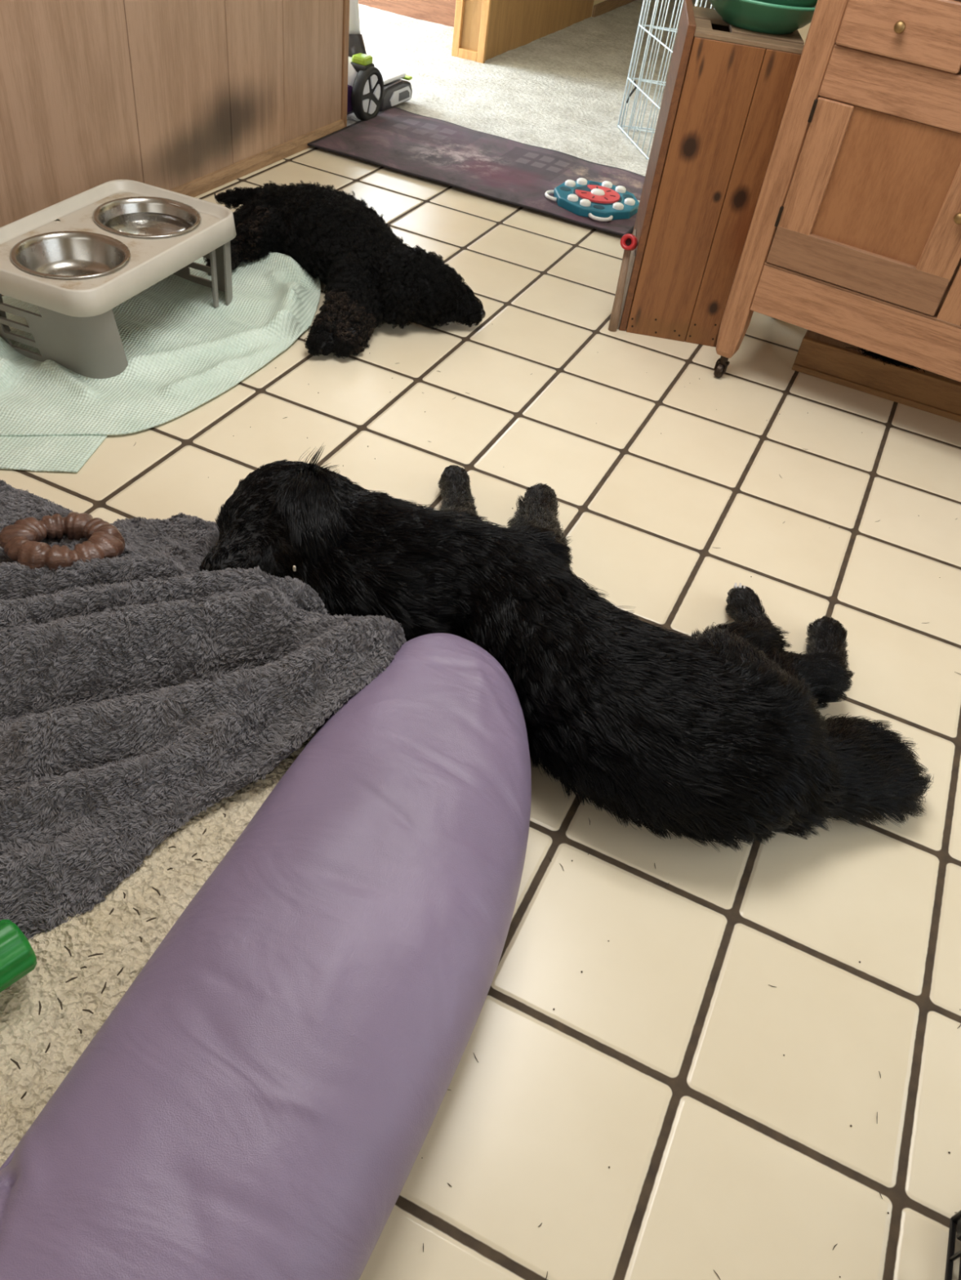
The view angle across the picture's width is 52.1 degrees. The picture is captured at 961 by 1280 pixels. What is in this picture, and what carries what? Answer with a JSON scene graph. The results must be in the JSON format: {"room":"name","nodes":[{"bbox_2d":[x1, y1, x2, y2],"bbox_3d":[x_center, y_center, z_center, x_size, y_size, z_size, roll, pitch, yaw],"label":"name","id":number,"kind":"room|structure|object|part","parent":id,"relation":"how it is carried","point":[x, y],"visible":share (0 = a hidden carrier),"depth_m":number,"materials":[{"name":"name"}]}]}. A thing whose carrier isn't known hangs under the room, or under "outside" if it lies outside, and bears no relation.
{"room":"kitchen","nodes":[
{"label":"kitchen","id":0,"kind":"room"},
{"bbox_2d":[0,0,342,227],"bbox_3d":[-1.685,-1.390,1.337,0.100,2.450,5.660,22,44,14],"label":"wall","id":1,"kind":"structure","parent":0,"point":[168,95],"depth_m":3.08,"materials":[{"name":"brown wood"}]},
{"bbox_2d":[169,119,345,197],"bbox_3d":[-1.771,-0.497,2.139,0.022,0.045,5.660,22,44,14],"label":"baseboard","id":2,"kind":"structure","parent":1,"relation":"attached to","point":[204,184],"depth_m":3.65,"materials":[{"name":"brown wood"}]},
{"bbox_2d":[340,0,349,126],"bbox_3d":[-0.477,-3.050,3.313,0.112,2.450,0.036,22,44,14],"label":"trim","id":3,"kind":"structure","parent":1,"relation":"attached to","point":[345,2],"depth_m":3.95,"materials":[{"name":"brown wood"}]},
{"bbox_2d":[358,0,456,26],"bbox_3d":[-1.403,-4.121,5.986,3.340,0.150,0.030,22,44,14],"label":"floor","id":4,"kind":"structure","parent":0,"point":[438,11],"depth_m":5.71,"materials":[{"name":"brown wood"}]},
{"bbox_2d":[0,0,960,1279],"bbox_3d":[-0.017,-2.008,4.153,8.205,0.108,11.700,22,44,14],"label":"floor","id":5,"kind":"structure","parent":0,"point":[661,1064],"depth_m":1.94,"materials":[{"name":"beige tile"}]},
{"bbox_2d":[0,251,320,472],"bbox_3d":[-0.970,-0.837,2.613,0.787,0.078,1.433,22,44,14],"label":"towel","id":6,"kind":"object","parent":5,"relation":"on","point":[182,351],"visible":0.76,"depth_m":2.53,"materials":[{"name":"fabric"}]},
{"bbox_2d":[0,179,236,378],"bbox_3d":[-0.975,-0.955,2.596,0.406,0.258,0.673,20,44,11],"label":"stand","id":7,"kind":"object","parent":6,"relation":"on","point":[76,328],"visible":0.83,"depth_m":2.45,"materials":[{"name":"grey plastic"}]},
{"bbox_3d":[-1.075,-0.778,2.429,0.390,0.206,0.133,20,44,11],"label":"leg panel","id":8,"kind":"part","parent":7,"relation":"part of","materials":[{"name":"grey plastic"}]},
{"bbox_2d":[9,231,130,279],"bbox_3d":[-1.016,-0.925,2.458,0.279,0.086,0.279,22,44,14],"label":"bowl","id":9,"kind":"object","parent":7,"relation":"in","point":[58,255],"visible":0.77,"depth_m":2.52,"materials":[{"name":"metal"}]},
{"bbox_2d":[92,196,201,238],"bbox_3d":[-0.901,-1.112,2.676,0.279,0.086,0.279,22,44,14],"label":"bowl","id":10,"kind":"object","parent":7,"relation":"in","point":[102,214],"visible":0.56,"depth_m":2.72,"materials":[{"name":"metal"}]},
{"bbox_2d":[105,212,191,235],"bbox_3d":[-0.903,-1.100,2.688,0.229,0.048,0.229,22,44,14],"label":"water","id":11,"kind":"object","parent":10,"relation":"in","point":[136,223],"visible":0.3,"depth_m":2.69,"materials":[{"name":"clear liquid"}]},
{"bbox_3d":[-0.871,-1.111,2.819,0.390,0.206,0.093,20,44,11],"label":"leg panel","id":12,"kind":"part","parent":7,"relation":"part of","materials":[{"name":"grey plastic"}]},
{"bbox_2d":[0,632,531,1279],"bbox_3d":[-0.771,0.384,1.222,1.458,0.248,1.748,22,44,14],"label":"dog bed","id":13,"kind":"object","parent":5,"relation":"on","point":[263,1077],"visible":0.73,"depth_m":1.15,"materials":[{"name":"purple leather"}]},
{"bbox_2d":[9,1058,20,1069],"bbox_3d":[-0.529,0.482,1.121,0.018,0.004,0.003,31,47,22],"label":"needle","id":14,"kind":"object","parent":13,"relation":"on","point":[11,1060],"visible":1,"depth_m":1.12,"materials":[{"name":"brown plant"}]},
{"bbox_2d":[38,1000,41,1014],"bbox_3d":[-0.524,0.437,1.171,0.003,0.004,0.017,-6,45,-16],"label":"needle","id":15,"kind":"object","parent":13,"relation":"on","point":[40,1006],"visible":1,"depth_m":1.17,"materials":[{"name":"brown plant"}]},
{"bbox_2d":[44,1042,50,1053],"bbox_3d":[-0.500,0.472,1.138,0.003,0.004,0.012,10,43,1],"label":"needle","id":16,"kind":"object","parent":13,"relation":"on","point":[49,1044],"visible":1,"depth_m":1.14,"materials":[{"name":"brown plant"}]},
{"bbox_2d":[57,997,62,1009],"bbox_3d":[-0.502,0.434,1.177,0.003,0.004,0.017,-20,50,-28],"label":"needle","id":17,"kind":"object","parent":13,"relation":"on","point":[59,1000],"visible":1,"depth_m":1.18,"materials":[{"name":"brown plant"}]},
{"bbox_2d":[63,946,71,956],"bbox_3d":[-0.513,0.387,1.226,0.003,0.004,0.017,-29,55,-34],"label":"needle","id":18,"kind":"object","parent":13,"relation":"on","point":[65,947],"visible":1,"depth_m":1.23,"materials":[{"name":"brown plant"}]},
{"bbox_2d":[65,977,77,982],"bbox_3d":[-0.498,0.414,1.199,0.014,0.004,0.002,-15,48,-24],"label":"needle","id":19,"kind":"object","parent":13,"relation":"on","point":[73,978],"visible":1,"depth_m":1.20,"materials":[{"name":"brown plant"}]},
{"bbox_2d":[82,1008,93,1013],"bbox_3d":[-0.468,0.443,1.174,0.014,0.004,0.003,16,43,7],"label":"needle","id":20,"kind":"object","parent":13,"relation":"on","point":[84,1010],"visible":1,"depth_m":1.17,"materials":[{"name":"brown plant"}]},
{"bbox_2d":[88,953,103,956],"bbox_3d":[-0.479,0.393,1.226,0.018,0.004,0.002,-7,45,-17],"label":"needle","id":21,"kind":"object","parent":13,"relation":"on","point":[95,954],"visible":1,"depth_m":1.23,"materials":[{"name":"brown plant"}]},
{"bbox_2d":[101,982,106,994],"bbox_3d":[-0.457,0.423,1.197,0.003,0.004,0.015,9,43,0],"label":"needle","id":22,"kind":"object","parent":13,"relation":"on","point":[104,985],"visible":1,"depth_m":1.20,"materials":[{"name":"brown plant"}]},
{"bbox_3d":[-0.912,0.319,1.340,1.100,0.148,1.530,22,44,14],"label":"mattress","id":23,"kind":"part","parent":13,"relation":"part of","materials":[{"name":"beige fabric"}]},
{"bbox_2d":[0,479,406,940],"bbox_3d":[-0.814,0.009,1.600,1.349,0.252,1.135,9,43,0],"label":"blanket","id":24,"kind":"object","parent":13,"relation":"on","point":[142,688],"visible":0.83,"depth_m":1.49,"materials":[{"name":"grey fabric"}]},
{"bbox_2d":[0,919,36,992],"bbox_3d":[-0.647,0.425,1.105,0.072,0.069,0.286,36,49,26],"label":"toy","id":25,"kind":"object","parent":24,"relation":"on","point":[18,958],"visible":1,"depth_m":1.16,"materials":[{"name":"green plastic"}]},
{"bbox_2d":[0,511,124,571],"bbox_3d":[-0.721,-0.170,1.703,0.189,0.093,0.190,-29,55,-34],"label":"ring","id":26,"kind":"object","parent":24,"relation":"on","point":[20,541],"visible":0.94,"depth_m":1.68,"materials":[{"name":"brown rubber"}]},
{"bbox_2d":[203,180,485,359],"bbox_3d":[-0.497,-1.189,2.974,0.558,0.206,0.988,-25,53,-32],"label":"dog","id":27,"kind":"object","parent":5,"relation":"on","point":[371,277],"visible":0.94,"depth_m":2.85},
{"bbox_2d":[346,0,412,120],"bbox_3d":[-0.496,-2.737,4.026,0.327,1.008,0.538,22,44,14],"label":"vacuum cleaner","id":28,"kind":"object","parent":5,"relation":"on","point":[372,88],"visible":0.59,"depth_m":4.13,"materials":[{"name":"white plastic"}]},
{"bbox_3d":[-0.358,-2.431,4.395,0.008,0.055,0.190,22,44,14],"label":"plate","id":29,"kind":"part","parent":28,"relation":"part of","materials":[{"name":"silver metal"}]},
{"bbox_2d":[306,106,644,235],"bbox_3d":[0.071,-1.921,3.981,1.360,0.013,0.696,22,44,14],"label":"rug","id":30,"kind":"object","parent":5,"relation":"on","point":[495,167],"visible":0.82,"depth_m":3.99,"materials":[{"name":"purple fabric"}]},
{"bbox_2d":[544,177,639,221],"bbox_3d":[0.446,-1.697,3.770,0.320,0.054,0.334,-30,55,-34],"label":"toy","id":31,"kind":"object","parent":30,"relation":"on","point":[605,201],"visible":0.91,"depth_m":3.72,"materials":[{"name":"teal plastic"}]},
{"bbox_3d":[0.269,-1.700,3.761,0.048,0.014,0.093,0,44,-10],"label":"handle","id":32,"kind":"part","parent":31,"relation":"part of","materials":[{"name":"white plastic"}]},
{"bbox_2d":[560,186,570,191],"bbox_3d":[0.326,-1.731,3.775,0.044,0.002,0.044,-18,49,-26],"label":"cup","id":33,"kind":"object","parent":31,"relation":"on","point":[562,188],"depth_m":3.77,"materials":[{"name":"teal plastic"}]},
{"bbox_3d":[0.348,-1.770,3.810,0.041,0.016,0.041,0,44,-10],"label":"knob","id":34,"kind":"part","parent":31,"relation":"part of","materials":[{"name":"white plastic"}]},
{"bbox_3d":[0.347,-1.663,3.695,0.041,0.016,0.041,0,44,-10],"label":"knob","id":35,"kind":"part","parent":31,"relation":"part of","materials":[{"name":"white plastic"}]},
{"bbox_3d":[0.397,-1.792,3.841,0.041,0.016,0.041,0,44,-10],"label":"knob","id":36,"kind":"part","parent":31,"relation":"part of","materials":[{"name":"white plastic"}]},
{"bbox_3d":[0.392,-1.634,3.672,0.041,0.016,0.041,0,44,-10],"label":"knob","id":37,"kind":"part","parent":31,"relation":"part of","materials":[{"name":"white plastic"}]},
{"bbox_2d":[592,204,604,208],"bbox_3d":[0.442,-1.617,3.674,0.044,0.002,0.044,38,50,27],"label":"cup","id":38,"kind":"object","parent":31,"relation":"on","point":[594,206],"depth_m":3.67,"materials":[{"name":"teal plastic"}]},
{"bbox_3d":[0.449,-1.567,3.650,0.093,0.014,0.048,0,44,-10],"label":"handle","id":39,"kind":"part","parent":31,"relation":"part of","materials":[{"name":"white plastic"}]},
{"bbox_3d":[0.496,-1.784,3.850,0.041,0.016,0.041,0,44,-10],"label":"knob","id":40,"kind":"part","parent":31,"relation":"part of","materials":[{"name":"white plastic"}]},
{"bbox_3d":[0.517,-1.628,3.687,0.041,0.016,0.041,0,44,-10],"label":"knob","id":41,"kind":"part","parent":31,"relation":"part of","materials":[{"name":"white plastic"}]},
{"bbox_3d":[0.546,-1.755,3.828,0.041,0.016,0.041,0,44,-10],"label":"knob","id":42,"kind":"part","parent":31,"relation":"part of","materials":[{"name":"white plastic"}]},
{"bbox_2d":[622,194,633,198],"bbox_3d":[0.568,-1.711,3.795,0.044,0.002,0.044,-18,49,-26],"label":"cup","id":43,"kind":"object","parent":31,"relation":"on","point":[624,196],"depth_m":3.79,"materials":[{"name":"teal plastic"}]},
{"bbox_3d":[0.567,-1.667,3.737,0.041,0.016,0.041,0,44,-10],"label":"knob","id":44,"kind":"part","parent":31,"relation":"part of","materials":[{"name":"white plastic"}]},
{"bbox_2d":[134,352,960,1279],"bbox_3d":[0.295,-0.001,2.000,2.465,0.003,2.430,22,44,14],"label":"crumbs","id":45,"kind":"object","parent":5,"relation":"on","point":[581,971],"visible":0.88,"depth_m":1.39,"materials":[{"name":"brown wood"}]},
{"bbox_2d":[199,443,933,852],"bbox_3d":[0.179,-0.089,1.898,1.391,0.235,0.818,22,44,14],"label":"dog","id":46,"kind":"object","parent":5,"relation":"on","point":[718,734],"visible":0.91,"depth_m":1.68},
{"bbox_2d":[608,233,637,332],"bbox_3d":[0.420,-1.075,2.951,0.048,0.294,0.064,22,44,14],"label":"wooden stick","id":47,"kind":"object","parent":5,"relation":"on","point":[628,242],"visible":1,"depth_m":2.93,"materials":[{"name":"brown wood"}]},
{"bbox_2d":[617,0,711,159],"bbox_3d":[0.988,-2.541,4.138,0.494,0.920,0.586,-3,44,-13],"label":"pen","id":48,"kind":"object","parent":5,"relation":"on","point":[651,26],"visible":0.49,"depth_m":4.33,"materials":[{"name":"white metal"}]},
{"bbox_3d":[0.954,-2.664,4.263,0.439,0.920,0.011,14,43,5],"label":"panel","id":49,"kind":"part","parent":48,"relation":"part of","materials":[{"name":"white metal"}]},
{"bbox_2d":[617,0,804,346],"bbox_3d":[0.649,-1.349,2.892,0.319,0.824,0.365,10,43,1],"label":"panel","id":50,"kind":"object","parent":5,"relation":"on","point":[727,88],"visible":0.78,"depth_m":2.72,"materials":[{"name":"brown wood"}]},
{"bbox_3d":[0.453,-1.119,3.051,0.006,0.230,0.220,10,43,1],"label":"board","id":51,"kind":"part","parent":50,"relation":"part of","materials":[{"name":"brown wood"}]},
{"bbox_2d":[709,0,815,34],"bbox_3d":[0.749,-1.681,2.618,0.348,0.077,0.348,22,44,14],"label":"bowl","id":52,"kind":"object","parent":50,"relation":"on","point":[749,15],"visible":0.86,"depth_m":2.52,"materials":[{"name":"green ceramic"}]},
{"bbox_2d":[755,0,817,7],"bbox_3d":[0.754,-1.710,2.590,0.348,0.077,0.348,22,44,14],"label":"bowl","id":53,"kind":"object","parent":52,"relation":"on","point":[801,3],"visible":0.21,"depth_m":2.50,"materials":[{"name":"green ceramic"}]},
{"bbox_2d":[713,0,960,382],"bbox_3d":[1.379,-1.062,2.546,1.240,1.050,0.659,26,46,18],"label":"base cabinet","id":54,"kind":"object","parent":5,"relation":"on","point":[853,237],"visible":1,"depth_m":2.42,"materials":[{"name":"brown wood"}]},
{"bbox_3d":[0.767,-1.173,2.531,0.068,0.952,0.060,26,46,18],"label":"leg","id":55,"kind":"part","parent":54,"relation":"part of","materials":[{"name":"brown wood"}]},
{"bbox_3d":[1.209,-0.739,2.519,1.060,0.128,0.026,26,46,18],"label":"rail","id":56,"kind":"part","parent":54,"relation":"part of","materials":[{"name":"brown wood"}]},
{"bbox_3d":[0.961,-0.952,2.523,0.449,0.098,0.022,26,46,18],"label":"door rail","id":57,"kind":"part","parent":54,"relation":"part of","materials":[{"name":"brown wood"}]},
{"bbox_3d":[0.988,-1.097,2.395,0.295,0.310,0.008,26,46,18],"label":"door","id":58,"kind":"part","parent":54,"relation":"part of","materials":[{"name":"brown wood"}]},
{"bbox_3d":[1.271,-1.121,2.160,1.060,0.108,0.026,26,46,18],"label":"rail","id":59,"kind":"part","parent":54,"relation":"part of","materials":[{"name":"brown wood"}]},
{"bbox_3d":[0.950,-1.367,2.189,0.283,0.128,0.028,26,46,18],"label":"drawer","id":60,"kind":"part","parent":54,"relation":"part of","materials":[{"name":"brown wood"}]},
{"bbox_3d":[0.928,-1.356,2.175,0.025,0.025,0.026,26,46,18],"label":"knob","id":61,"kind":"part","parent":54,"relation":"part of","materials":[{"name":"gold metal"}]},
{"bbox_3d":[1.130,-0.996,2.320,0.026,0.026,0.030,26,46,18],"label":"knob","id":62,"kind":"part","parent":54,"relation":"part of","materials":[{"name":"gold metal"}]},
{"bbox_2d":[791,329,960,422],"bbox_3d":[1.431,-0.798,2.973,0.900,0.100,0.369,22,44,14],"label":"wooden box","id":63,"kind":"object","parent":5,"relation":"on","point":[820,356],"visible":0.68,"depth_m":2.90,"materials":[{"name":"brown wood"}]},
{"bbox_2d":[944,1209,960,1279],"bbox_3d":[0.721,0.901,0.701,0.607,0.546,0.858,22,44,14],"label":"wire crate","id":64,"kind":"object","parent":5,"relation":"on","point":[955,1220],"visible":1,"depth_m":1.22,"materials":[{"name":"black metal"}]},
{"bbox_2d":[958,1256,960,1279],"bbox_3d":[0.696,1.098,0.882,0.588,0.008,0.830,22,44,14],"label":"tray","id":65,"kind":"object","parent":64,"relation":"on","point":[959,1273],"depth_m":1.21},
{"bbox_2d":[460,0,605,60],"bbox_3d":[1.002,-5.234,5.896,0.165,2.450,4.340,22,44,14],"label":"cabinet","id":66,"kind":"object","parent":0,"point":[513,24],"depth_m":5.42,"materials":[{"name":"brown wood"}]},
{"bbox_2d":[451,0,464,57],"bbox_3d":[0.011,-3.992,4.401,0.040,2.450,0.024,22,44,14],"label":"trim","id":67,"kind":"structure","parent":66,"relation":"attached to","point":[460,4],"depth_m":5.13,"materials":[{"name":"brown wood"}]},
{"bbox_2d":[457,47,477,61],"bbox_3d":[-0.063,-3.094,5.201,0.109,0.045,0.024,22,44,14],"label":"trim","id":68,"kind":"structure","parent":66,"relation":"attached to","point":[464,53],"depth_m":5.19,"materials":[{"name":"brown wood"}]},
{"bbox_2d":[476,0,491,63],"bbox_3d":[0.145,-3.937,4.366,0.040,2.450,0.024,22,44,14],"label":"trim","id":69,"kind":"structure","parent":66,"relation":"attached to","point":[486,9],"depth_m":5.09,"materials":[{"name":"brown wood"}]},
{"bbox_2d":[591,0,635,17],"bbox_3d":[1.295,-4.823,7.259,0.016,0.070,2.680,22,44,14],"label":"baseboard","id":70,"kind":"structure","parent":66,"relation":"attached to","point":[606,6],"depth_m":6.49,"materials":[{"name":"brown wood"}]},
{"bbox_2d":[797,22,810,44],"bbox_3d":[2.312,-1.879,2.548,3.150,2.450,0.100,22,44,14],"label":"wall","id":71,"kind":"structure","parent":0,"point":[803,31],"depth_m":3.18,"materials":[{"name":"beige paint"}]},
{"bbox_2d":[853,347,924,372],"label":"clump","id":72,"kind":"object","parent":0,"point":[875,355],"depth_m":2.87,"materials":[{"name":"black"}]}
]}

